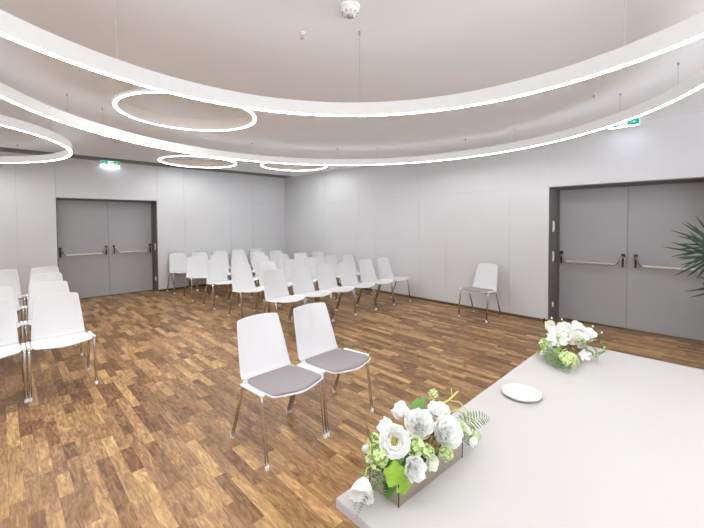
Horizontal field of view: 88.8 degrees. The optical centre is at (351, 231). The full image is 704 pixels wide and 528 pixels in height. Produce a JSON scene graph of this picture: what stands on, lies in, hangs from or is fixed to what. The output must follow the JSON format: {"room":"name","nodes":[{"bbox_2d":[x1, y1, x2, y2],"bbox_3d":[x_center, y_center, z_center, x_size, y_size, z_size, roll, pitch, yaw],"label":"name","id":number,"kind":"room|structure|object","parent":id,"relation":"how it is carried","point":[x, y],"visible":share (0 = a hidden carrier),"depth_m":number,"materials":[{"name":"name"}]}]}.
{"room":"wedding ceremony room","nodes":[
{"label":"wedding ceremony room","id":0,"kind":"room"},
{"bbox_2d":[0,151,285,306],"bbox_3d":[-5.410,-0.005,6.715,10.060,2.721,0.120,-2,2,-44],"label":"wall","id":1,"kind":"structure","parent":0,"point":[208,212],"depth_m":7.84,"materials":[{"name":"grey paint"}]},
{"bbox_2d":[56,197,158,298],"bbox_3d":[-4.948,0.347,7.341,1.700,1.978,0.346,-2,2,-44],"label":"door","id":2,"kind":"structure","parent":1,"relation":"in","point":[105,247],"depth_m":7.40,"materials":[{"name":"grey painted metal"},{"name":"chrome"}]},
{"bbox_2d":[100,160,119,165],"bbox_3d":[-4.805,-1.354,7.154,0.330,0.080,0.042,-2,2,-44],"label":"exit sign","id":3,"kind":"object","parent":1,"relation":"attached to","point":[104,162],"visible":1,"depth_m":7.13,"materials":[{"name":"white plastic"}]},
{"bbox_2d":[0,147,284,177],"bbox_3d":[-5.259,-1.512,6.768,10.620,0.285,0.972,-2,2,-44],"label":"trim","id":4,"kind":"structure","parent":1,"relation":"attached to","point":[2,149],"depth_m":7.50,"materials":[{"name":"grey"}]},
{"bbox_2d":[159,284,205,291],"bbox_3d":[-5.411,1.336,6.649,9.906,0.042,0.013,-2,2,-44],"label":"baseboard","id":5,"kind":"structure","parent":1,"relation":"attached to","point":[200,284],"depth_m":8.12,"materials":[{"name":"brown wood"}]},
{"bbox_2d":[0,282,703,527],"bbox_3d":[-1.131,1.487,2.648,10.620,0.100,12.722,-2,2,-44],"label":"floor","id":6,"kind":"structure","parent":0,"point":[150,444],"depth_m":2.93,"materials":[{"name":"brown wood"}]},
{"bbox_2d":[0,286,24,356],"bbox_3d":[-3.730,1.019,3.725,0.483,0.811,0.591,-2,2,-44],"label":"chair","id":7,"kind":"object","parent":6,"relation":"on","point":[6,292],"visible":0.48,"depth_m":3.97,"materials":[{"name":"white plastic"}]},
{"bbox_2d":[0,276,24,322],"bbox_3d":[-4.394,1.004,4.460,0.483,0.811,0.591,-2,2,-44],"label":"chair","id":8,"kind":"object","parent":6,"relation":"on","point":[4,281],"visible":0.41,"depth_m":4.70,"materials":[{"name":"white plastic"}]},
{"bbox_2d":[0,269,25,305],"bbox_3d":[-5.044,0.988,5.195,0.483,0.811,0.591,-2,2,-44],"label":"chair","id":9,"kind":"object","parent":6,"relation":"on","point":[7,272],"visible":0.38,"depth_m":5.43,"materials":[{"name":"white plastic"}]},
{"bbox_2d":[0,300,28,402],"bbox_3d":[-3.052,1.034,3.004,0.483,0.811,0.591,-2,2,-44],"label":"chair","id":10,"kind":"object","parent":6,"relation":"on","point":[8,327],"visible":1,"depth_m":3.21,"materials":[{"name":"white plastic"}]},
{"bbox_2d":[26,266,58,326],"bbox_3d":[-4.699,0.977,5.534,0.483,0.811,0.591,-2,2,-44],"label":"chair","id":11,"kind":"object","parent":6,"relation":"on","point":[50,269],"visible":0.16,"depth_m":5.70,"materials":[{"name":"white plastic"}]},
{"bbox_2d":[24,273,74,341],"bbox_3d":[-4.049,0.993,4.798,0.483,0.811,0.591,-2,2,-44],"label":"chair","id":12,"kind":"object","parent":6,"relation":"on","point":[43,277],"visible":0.33,"depth_m":4.94,"materials":[{"name":"white plastic"}]},
{"bbox_2d":[23,281,82,355],"bbox_3d":[-3.385,1.008,4.063,0.483,0.811,0.591,-2,2,-44],"label":"chair","id":13,"kind":"object","parent":6,"relation":"on","point":[52,287],"visible":0.27,"depth_m":4.17,"materials":[{"name":"white plastic"}]},
{"bbox_2d":[26,292,97,401],"bbox_3d":[-2.706,1.023,3.342,0.483,0.811,0.591,-2,2,-44],"label":"chair","id":14,"kind":"object","parent":6,"relation":"on","point":[56,316],"visible":0.98,"depth_m":3.43,"materials":[{"name":"white plastic"}]},
{"bbox_2d":[167,253,196,293],"bbox_3d":[-3.728,0.909,7.872,0.483,0.811,0.591,-2,2,-44],"label":"chair","id":15,"kind":"object","parent":6,"relation":"on","point":[177,261],"visible":0.77,"depth_m":7.98,"materials":[{"name":"white plastic"}]},
{"bbox_2d":[183,256,216,300],"bbox_3d":[-3.035,0.924,7.165,0.483,0.811,0.591,-2,2,-44],"label":"chair","id":16,"kind":"object","parent":6,"relation":"on","point":[195,266],"visible":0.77,"depth_m":7.28,"materials":[{"name":"white plastic"}]},
{"bbox_2d":[190,252,218,290],"bbox_3d":[-3.378,0.898,8.206,0.483,0.811,0.591,-2,2,-44],"label":"chair","id":17,"kind":"object","parent":6,"relation":"on","point":[203,254],"visible":0.22,"depth_m":8.41,"materials":[{"name":"white plastic"}]},
{"bbox_2d":[207,254,231,297],"bbox_3d":[-2.686,0.913,7.499,0.483,0.811,0.591,-2,2,-44],"label":"chair","id":18,"kind":"object","parent":6,"relation":"on","point":[220,256],"visible":0.34,"depth_m":7.70,"materials":[{"name":"white plastic"}]},
{"bbox_2d":[203,259,239,309],"bbox_3d":[-2.354,0.938,6.468,0.483,0.811,0.591,-2,2,-44],"label":"chair","id":19,"kind":"object","parent":6,"relation":"on","point":[216,274],"visible":0.88,"depth_m":6.58,"materials":[{"name":"white plastic"}]},
{"bbox_2d":[213,251,230,287],"bbox_3d":[-3.033,0.887,8.545,0.483,0.811,0.591,-2,2,-44],"label":"chair","id":20,"kind":"object","parent":6,"relation":"on","point":[214,252],"visible":0.3,"depth_m":8.77,"materials":[{"name":"white plastic"}]},
{"bbox_2d":[232,249,256,282],"bbox_3d":[-2.690,0.876,8.886,0.483,0.811,0.591,-2,2,-44],"label":"chair","id":21,"kind":"object","parent":6,"relation":"on","point":[239,250],"visible":0.23,"depth_m":9.06,"materials":[{"name":"white plastic"}]},
{"bbox_2d":[231,253,259,285],"bbox_3d":[-2.344,0.901,7.841,0.483,0.811,0.591,-2,2,-44],"label":"chair","id":22,"kind":"object","parent":6,"relation":"on","point":[236,255],"visible":0.29,"depth_m":8.01,"materials":[{"name":"white plastic"}]},
{"bbox_2d":[229,258,263,304],"bbox_3d":[-2.007,0.927,6.806,0.483,0.811,0.591,-2,2,-44],"label":"chair","id":23,"kind":"object","parent":6,"relation":"on","point":[234,261],"visible":0.34,"depth_m":6.94,"materials":[{"name":"white plastic"}]},
{"bbox_2d":[228,264,269,318],"bbox_3d":[-1.653,0.953,5.753,0.483,0.811,0.591,-2,2,-44],"label":"chair","id":24,"kind":"object","parent":6,"relation":"on","point":[241,274],"visible":0.88,"depth_m":5.86,"materials":[{"name":"white plastic"}]},
{"bbox_2d":[250,248,261,282],"bbox_3d":[-2.341,0.865,9.222,0.483,0.811,0.591,-2,2,-44],"label":"chair","id":25,"kind":"object","parent":6,"relation":"on","point":[254,249],"visible":0.25,"depth_m":9.35,"materials":[{"name":"white plastic"}]},
{"bbox_2d":[252,252,264,273],"bbox_3d":[-1.999,0.890,8.181,0.483,0.811,0.591,-2,2,-44],"label":"chair","id":26,"kind":"object","parent":6,"relation":"on","point":[254,254],"visible":0.15,"depth_m":8.31,"materials":[{"name":"white plastic"}]},
{"bbox_2d":[252,256,269,300],"bbox_3d":[-1.664,0.916,7.147,0.483,0.811,0.591,-2,2,-44],"label":"chair","id":27,"kind":"object","parent":6,"relation":"on","point":[257,259],"visible":0.25,"depth_m":7.23,"materials":[{"name":"white plastic"}]},
{"bbox_2d":[256,261,293,312],"bbox_3d":[-1.312,0.942,6.096,0.483,0.811,0.591,-2,2,-44],"label":"chair","id":28,"kind":"object","parent":6,"relation":"on","point":[267,265],"visible":0.34,"depth_m":6.17,"materials":[{"name":"white plastic"}]},
{"bbox_2d":[270,250,282,261],"bbox_3d":[-1.649,0.879,8.515,0.483,0.811,0.591,-2,2,-44],"label":"chair","id":29,"kind":"object","parent":6,"relation":"on","point":[276,252],"visible":0.21,"depth_m":8.65,"materials":[{"name":"white plastic"}]},
{"bbox_2d":[231,313,326,470],"bbox_3d":[-0.510,1.032,2.485,0.483,0.811,0.591,-2,2,-44],"label":"chair","id":30,"kind":"object","parent":6,"relation":"on","point":[264,359],"visible":1,"depth_m":2.52,"materials":[{"name":"white plastic"}]},
{"bbox_2d":[247,365,321,395],"bbox_3d":[-0.456,0.997,2.429,0.413,0.041,0.426,-2,2,-44],"label":"seat cushion","id":31,"kind":"object","parent":30,"relation":"on","point":[271,380],"depth_m":2.39,"materials":[{"name":"grey fabric"}]},
{"bbox_2d":[263,269,304,321],"bbox_3d":[-0.965,0.967,5.051,0.483,0.811,0.591,-2,2,-44],"label":"chair","id":32,"kind":"object","parent":6,"relation":"on","point":[274,281],"visible":0.94,"depth_m":5.16,"materials":[{"name":"white plastic"}]},
{"bbox_2d":[275,254,292,286],"bbox_3d":[-1.318,0.905,7.486,0.483,0.811,0.591,-2,2,-44],"label":"chair","id":33,"kind":"object","parent":6,"relation":"on","point":[278,258],"visible":0.23,"depth_m":7.61,"materials":[{"name":"white plastic"}]},
{"bbox_2d":[280,259,315,308],"bbox_3d":[-0.965,0.930,6.433,0.483,0.811,0.591,-2,2,-44],"label":"chair","id":34,"kind":"object","parent":6,"relation":"on","point":[287,264],"visible":0.39,"depth_m":6.54,"materials":[{"name":"white plastic"}]},
{"bbox_2d":[294,253,306,265],"bbox_3d":[-0.971,0.894,7.822,0.483,0.811,0.591,-2,2,-44],"label":"chair","id":35,"kind":"object","parent":6,"relation":"on","point":[299,256],"visible":0.16,"depth_m":7.99,"materials":[{"name":"white plastic"}]},
{"bbox_2d":[289,266,332,321],"bbox_3d":[-0.618,0.956,5.388,0.483,0.811,0.591,-2,2,-44],"label":"chair","id":36,"kind":"object","parent":6,"relation":"on","point":[302,281],"visible":0.91,"depth_m":5.49,"materials":[{"name":"white plastic"}]},
{"bbox_2d":[302,257,336,300],"bbox_3d":[-0.621,0.919,6.773,0.483,0.811,0.591,-2,2,-44],"label":"chair","id":37,"kind":"object","parent":6,"relation":"on","point":[311,262],"visible":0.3,"depth_m":6.92,"materials":[{"name":"white plastic"}]},
{"bbox_2d":[311,251,338,286],"bbox_3d":[-0.626,0.882,8.162,0.483,0.811,0.591,-2,2,-44],"label":"chair","id":38,"kind":"object","parent":6,"relation":"on","point":[319,254],"visible":0.22,"depth_m":8.36,"materials":[{"name":"white plastic"}]},
{"bbox_2d":[289,302,373,436],"bbox_3d":[-0.166,1.021,2.826,0.483,0.811,0.591,-2,2,-44],"label":"chair","id":39,"kind":"object","parent":6,"relation":"on","point":[315,338],"visible":0.97,"depth_m":2.88,"materials":[{"name":"white plastic"}]},
{"bbox_2d":[305,349,369,371],"bbox_3d":[-0.113,0.986,2.770,0.413,0.041,0.426,-2,2,-44],"label":"seat cushion","id":40,"kind":"object","parent":39,"relation":"on","point":[326,360],"depth_m":2.73,"materials":[{"name":"grey fabric"}]},
{"bbox_2d":[322,256,341,300],"bbox_3d":[-0.272,0.908,7.109,0.483,0.811,0.591,-2,2,-44],"label":"chair","id":41,"kind":"object","parent":6,"relation":"on","point":[326,259],"visible":0.41,"depth_m":7.30,"materials":[{"name":"white plastic"}]},
{"bbox_2d":[316,263,355,320],"bbox_3d":[-0.274,0.945,5.728,0.483,0.811,0.591,-2,2,-44],"label":"chair","id":42,"kind":"object","parent":6,"relation":"on","point":[327,281],"visible":0.93,"depth_m":5.83,"materials":[{"name":"white plastic"}]},
{"bbox_2d":[337,261,375,314],"bbox_3d":[0.073,0.934,6.065,0.483,0.811,0.591,-2,2,-44],"label":"chair","id":43,"kind":"object","parent":6,"relation":"on","point":[348,276],"visible":0.96,"depth_m":6.16,"materials":[{"name":"white plastic"}]},
{"bbox_2d":[341,254,371,296],"bbox_3d":[0.076,0.897,7.445,0.483,0.811,0.591,-2,2,-44],"label":"chair","id":44,"kind":"object","parent":6,"relation":"on","point":[345,257],"visible":0.34,"depth_m":7.64,"materials":[{"name":"white plastic"}]},
{"bbox_2d":[357,259,393,309],"bbox_3d":[0.419,0.923,6.404,0.483,0.811,0.591,-2,2,-44],"label":"chair","id":45,"kind":"object","parent":6,"relation":"on","point":[367,273],"visible":0.95,"depth_m":6.50,"materials":[{"name":"white plastic"}]},
{"bbox_2d":[376,257,410,304],"bbox_3d":[0.765,0.912,6.741,0.483,0.811,0.591,-2,2,-44],"label":"chair","id":46,"kind":"object","parent":6,"relation":"on","point":[384,268],"visible":0.91,"depth_m":6.83,"materials":[{"name":"white plastic"}]},
{"bbox_2d":[458,263,501,322],"bbox_3d":[1.990,0.934,5.605,0.591,0.811,0.483,-2,2,-42],"label":"chair","id":47,"kind":"object","parent":6,"relation":"on","point":[486,276],"visible":1,"depth_m":5.68,"materials":[{"name":"white plastic"}]},
{"bbox_2d":[461,287,493,291],"bbox_3d":[1.933,0.899,5.553,0.426,0.041,0.413,-2,2,-42],"label":"seat cushion","id":48,"kind":"object","parent":47,"relation":"on","point":[468,289],"depth_m":5.49,"materials":[{"name":"grey fabric"}]},
{"bbox_2d":[336,342,703,527],"bbox_3d":[1.101,1.093,1.175,1.883,0.740,1.346,-2,2,-44],"label":"conference table","id":49,"kind":"object","parent":6,"relation":"on","point":[616,440],"visible":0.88,"depth_m":1.15,"materials":[{"name":"laminate"}]},
{"bbox_2d":[346,388,490,517],"bbox_3d":[0.226,0.633,1.118,0.612,0.192,0.208,-2,2,-44],"label":"flower arrangement","id":50,"kind":"object","parent":49,"relation":"on","point":[401,465],"visible":1,"depth_m":1.02,"materials":[{"name":"white plant"}]},
{"bbox_2d":[502,383,541,402],"bbox_3d":[0.738,0.706,1.566,0.160,0.016,0.160,-2,2,-44],"label":"round dish","id":51,"kind":"object","parent":49,"relation":"on","point":[517,392],"visible":1,"depth_m":1.56,"materials":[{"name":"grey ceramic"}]},
{"bbox_2d":[537,317,605,373],"bbox_3d":[1.150,0.598,1.948,0.338,0.208,0.273,-1,2,-24],"label":"flower arrangement","id":52,"kind":"object","parent":49,"relation":"on","point":[567,348],"visible":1,"depth_m":1.93,"materials":[{"name":"white plant"}]},
{"bbox_2d":[665,217,703,297],"bbox_3d":[2.986,0.549,2.312,1.091,1.744,1.224,-1,2,-16],"label":"fan palm","id":53,"kind":"object","parent":6,"relation":"on","point":[696,240],"visible":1,"depth_m":2.62,"materials":[{"name":"green plant"}]},
{"bbox_2d":[0,0,703,176],"bbox_3d":[-0.815,-1.377,2.232,10.620,0.190,11.770,-2,2,-44],"label":"ceiling","id":54,"kind":"structure","parent":0,"point":[410,49],"depth_m":2.88,"materials":[{"name":"paint"}]},
{"bbox_2d":[0,114,71,162],"bbox_3d":[-5.332,-1.150,3.621,3.968,0.282,3.968,-2,2,-44],"label":"ring light","id":55,"kind":"object","parent":54,"relation":"hanging from","point":[5,121],"visible":0.99,"depth_m":4.26,"materials":[{"name":"grey"}]},
{"bbox_2d":[112,89,256,130],"bbox_3d":[-1.810,-1.316,4.016,1.440,0.034,1.440,-2,2,-44],"label":"ring light","id":56,"kind":"object","parent":54,"relation":"in","point":[116,98],"visible":0.77,"depth_m":4.21,"materials":[{"name":"grey plastic"}]},
{"bbox_2d":[158,155,236,167],"bbox_3d":[-3.071,-1.393,7.211,1.440,0.034,1.440,-2,2,-44],"label":"ring light","id":57,"kind":"object","parent":54,"relation":"in","point":[161,157],"visible":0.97,"depth_m":7.32,"materials":[{"name":"grey"}]},
{"bbox_2d":[261,162,326,170],"bbox_3d":[-1.245,-1.419,7.761,1.406,0.034,1.406,-2,2,-44],"label":"ring light","id":58,"kind":"object","parent":54,"relation":"in","point":[262,163],"visible":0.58,"depth_m":8.28,"materials":[{"name":"grey plastic"}]},
{"bbox_2d":[299,31,304,39],"bbox_3d":[-0.322,-1.268,2.332,0.040,0.039,0.040,0,2,11],"label":"sprinkler head","id":59,"kind":"object","parent":54,"relation":"attached to","point":[302,33],"visible":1,"depth_m":2.33},
{"bbox_2d":[340,0,359,18],"bbox_3d":[-0.012,-1.249,2.048,0.116,0.066,0.116,-2,2,-44],"label":"smoke detector","id":60,"kind":"object","parent":54,"relation":"attached to","point":[349,9],"visible":1,"depth_m":2.02,"materials":[{"name":"white plastic"}]},
{"bbox_2d":[0,0,703,116],"bbox_3d":[0.022,-0.984,1.001,2.692,0.540,2.692,-2,2,-44],"label":"ring light","id":61,"kind":"object","parent":54,"relation":"hanging from","point":[15,29],"visible":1,"depth_m":1.81,"materials":[{"name":"grey plastic"}]},
{"bbox_2d":[0,62,703,164],"bbox_3d":[-0.047,-1.175,3.369,5.354,0.282,5.354,-2,2,-44],"label":"ring light","id":62,"kind":"object","parent":54,"relation":"hanging from","point":[696,82],"visible":1,"depth_m":4.10,"materials":[{"name":"grey"}]},
{"bbox_2d":[285,111,703,319],"bbox_3d":[2.359,-0.173,5.850,0.120,3.007,12.262,-2,2,-44],"label":"wall","id":63,"kind":"structure","parent":0,"point":[434,222],"depth_m":6.11,"materials":[{"name":"grey paint"}]},
{"bbox_2d":[337,283,547,321],"bbox_3d":[2.369,1.312,5.793,0.013,0.042,12.122,-2,2,-44],"label":"baseboard","id":64,"kind":"structure","parent":63,"relation":"attached to","point":[386,292],"depth_m":6.24,"materials":[{"name":"brown wood"}]},
{"bbox_2d":[607,117,639,128],"bbox_3d":[3.335,-1.323,4.422,0.042,0.083,0.330,-2,2,-44],"label":"exit sign","id":65,"kind":"object","parent":63,"relation":"attached to","point":[636,121],"visible":0.61,"depth_m":4.37,"materials":[{"name":"white plastic"}]},
{"bbox_2d":[548,177,703,340],"bbox_3d":[3.645,0.357,4.795,0.446,1.988,1.745,-2,2,-44],"label":"door","id":66,"kind":"structure","parent":63,"relation":"in","point":[609,261],"depth_m":4.90,"materials":[{"name":"grey painted metal"},{"name":"brushed steel"},{"name":"black plastic"}]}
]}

